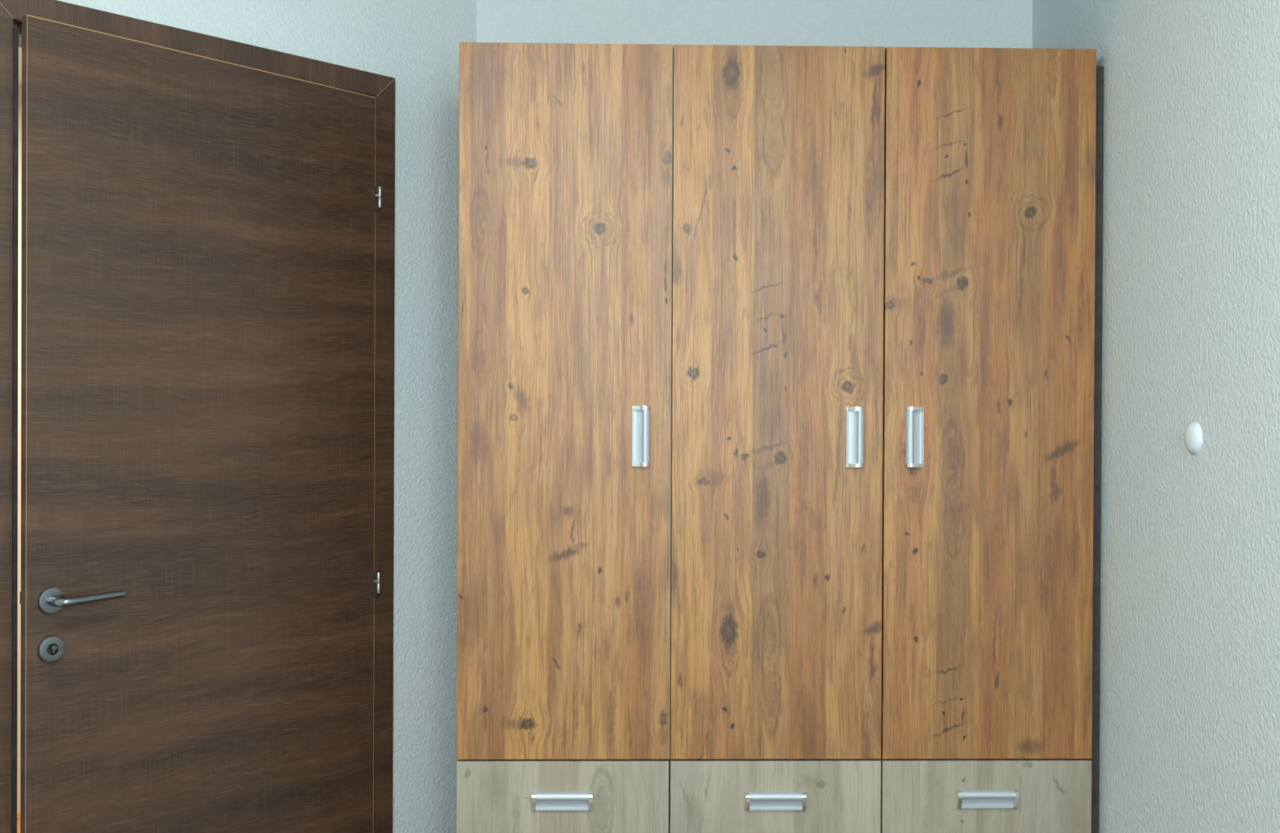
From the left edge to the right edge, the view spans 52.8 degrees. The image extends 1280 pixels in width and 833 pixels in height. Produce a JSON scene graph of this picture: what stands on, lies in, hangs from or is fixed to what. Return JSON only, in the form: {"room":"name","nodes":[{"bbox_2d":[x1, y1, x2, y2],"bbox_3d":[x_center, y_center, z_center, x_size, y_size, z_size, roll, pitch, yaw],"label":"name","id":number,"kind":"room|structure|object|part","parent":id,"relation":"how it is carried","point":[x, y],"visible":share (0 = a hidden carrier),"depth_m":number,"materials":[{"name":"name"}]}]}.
{"room":"bedroom","nodes":[
{"label":"bedroom","id":0,"kind":"room"},
{"bbox_2d":[17,811,20,832],"bbox_3d":[-1.688,1.408,3.512,2.016,0.050,4.500,1,0,43],"label":"floor","id":1,"kind":"structure","parent":0,"point":[19,812],"depth_m":4.37,"materials":[{"name":"laminate"}]},
{"bbox_2d":[17,85,22,812],"bbox_3d":[-2.451,0.115,4.232,0.102,2.520,4.500,1,0,43],"label":"wall","id":2,"kind":"structure","parent":0,"point":[20,126],"depth_m":4.47,"materials":[{"name":"paint"}]},
{"bbox_2d":[18,47,22,86],"bbox_3d":[-1.677,-1.162,3.498,2.016,0.050,4.500,1,0,43],"label":"ceiling","id":3,"kind":"structure","parent":0,"point":[20,48],"depth_m":4.21,"materials":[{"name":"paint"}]},
{"bbox_2d":[57,0,476,832],"bbox_3d":[-1.031,0.130,2.639,0.120,2.520,1.838,1,0,43],"label":"wall","id":4,"kind":"structure","parent":0,"point":[415,43],"depth_m":3.08,"materials":[{"name":"paint"}]},
{"bbox_2d":[0,0,395,832],"bbox_3d":[-0.937,0.300,2.730,0.134,2.180,0.910,1,0,43],"label":"trim","id":5,"kind":"structure","parent":4,"relation":"attached to","point":[382,87],"depth_m":2.59,"materials":[{"name":"brown wood"}]},
{"bbox_3d":[-1.188,0.301,2.377,0.014,2.180,0.052,1,0,43],"label":"casing","id":6,"kind":"part","parent":5,"relation":"part of","materials":[{"name":"brown wood"}]},
{"bbox_3d":[-0.888,-0.763,2.683,0.014,0.052,0.910,1,0,43],"label":"head casing","id":7,"kind":"part","parent":5,"relation":"part of","materials":[{"name":"brown wood"}]},
{"bbox_3d":[-0.598,0.300,3.001,0.014,2.180,0.052,1,0,43],"label":"casing","id":8,"kind":"part","parent":5,"relation":"part of","materials":[{"name":"brown wood"}]},
{"bbox_2d":[19,14,381,832],"bbox_3d":[-0.859,0.324,2.666,0.097,2.118,0.810,1,0,40],"label":"door","id":9,"kind":"structure","parent":4,"relation":"in","point":[200,583],"depth_m":2.62,"materials":[{"name":"brown wood"}]},
{"bbox_3d":[-1.095,0.431,2.394,0.004,0.020,0.020,1,0,40],"label":"lock plate","id":10,"kind":"part","parent":9,"relation":"part of","materials":[{"name":"black plastic"}]},
{"bbox_3d":[-1.036,0.341,2.416,0.049,0.021,0.128,1,0,40],"label":"lever handle","id":11,"kind":"part","parent":9,"relation":"part of","materials":[{"name":"metal"}]},
{"bbox_2d":[476,0,1032,48],"bbox_3d":[0.280,0.133,3.282,1.394,2.520,0.120,0,0,-1],"label":"wall","id":12,"kind":"structure","parent":0,"point":[975,24],"depth_m":3.22,"materials":[{"name":"paint"}]},
{"bbox_2d":[1031,0,1279,832],"bbox_3d":[1.081,0.148,1.249,0.120,2.520,4.220,0,0,-1],"label":"wall","id":13,"kind":"structure","parent":0,"point":[1189,642],"depth_m":2.35,"materials":[{"name":"paint"}]},
{"bbox_2d":[1183,422,1202,453],"bbox_3d":[0.991,0.038,2.318,0.015,0.058,0.058,0,0,-1],"label":"light switch","id":14,"kind":"object","parent":13,"relation":"attached to","point":[1193,437],"visible":1,"depth_m":2.30,"materials":[{"name":"white plastic"}]},
{"bbox_3d":[-0.296,1.427,1.167,2.625,0.050,4.100,0,0,-1],"label":"floor","id":15,"kind":"structure","parent":0,"visible":0},
{"bbox_2d":[456,42,1103,832],"bbox_3d":[0.297,0.306,2.952,1.371,2.178,0.484,0,0,-1],"label":"wardrobe","id":16,"kind":"object","parent":15,"relation":"on","point":[780,367],"visible":1,"depth_m":2.72,"materials":[{"name":"brown wood"}]},
{"bbox_3d":[-0.163,0.868,2.726,0.447,0.283,0.018,0,0,-1],"label":"drawer","id":17,"kind":"part","parent":16,"relation":"part of","materials":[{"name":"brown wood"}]},
{"bbox_3d":[-0.159,-0.031,2.721,0.447,1.506,0.018,0,0,-1],"label":"door","id":18,"kind":"part","parent":16,"relation":"part of","materials":[{"name":"brown wood"}]},
{"bbox_3d":[0.287,0.870,2.736,0.447,0.283,0.018,0,0,-1],"label":"drawer","id":19,"kind":"part","parent":16,"relation":"part of","materials":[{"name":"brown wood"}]},
{"bbox_3d":[0.291,-0.029,2.730,0.447,1.506,0.018,0,0,-1],"label":"door","id":20,"kind":"part","parent":16,"relation":"part of","materials":[{"name":"brown wood"}]},
{"bbox_3d":[0.737,0.872,2.745,0.447,0.283,0.018,0,0,-1],"label":"drawer","id":21,"kind":"part","parent":16,"relation":"part of","materials":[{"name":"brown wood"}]},
{"bbox_3d":[0.741,-0.027,2.740,0.447,1.506,0.018,0,0,-1],"label":"door","id":22,"kind":"part","parent":16,"relation":"part of","materials":[{"name":"brown wood"}]}
]}

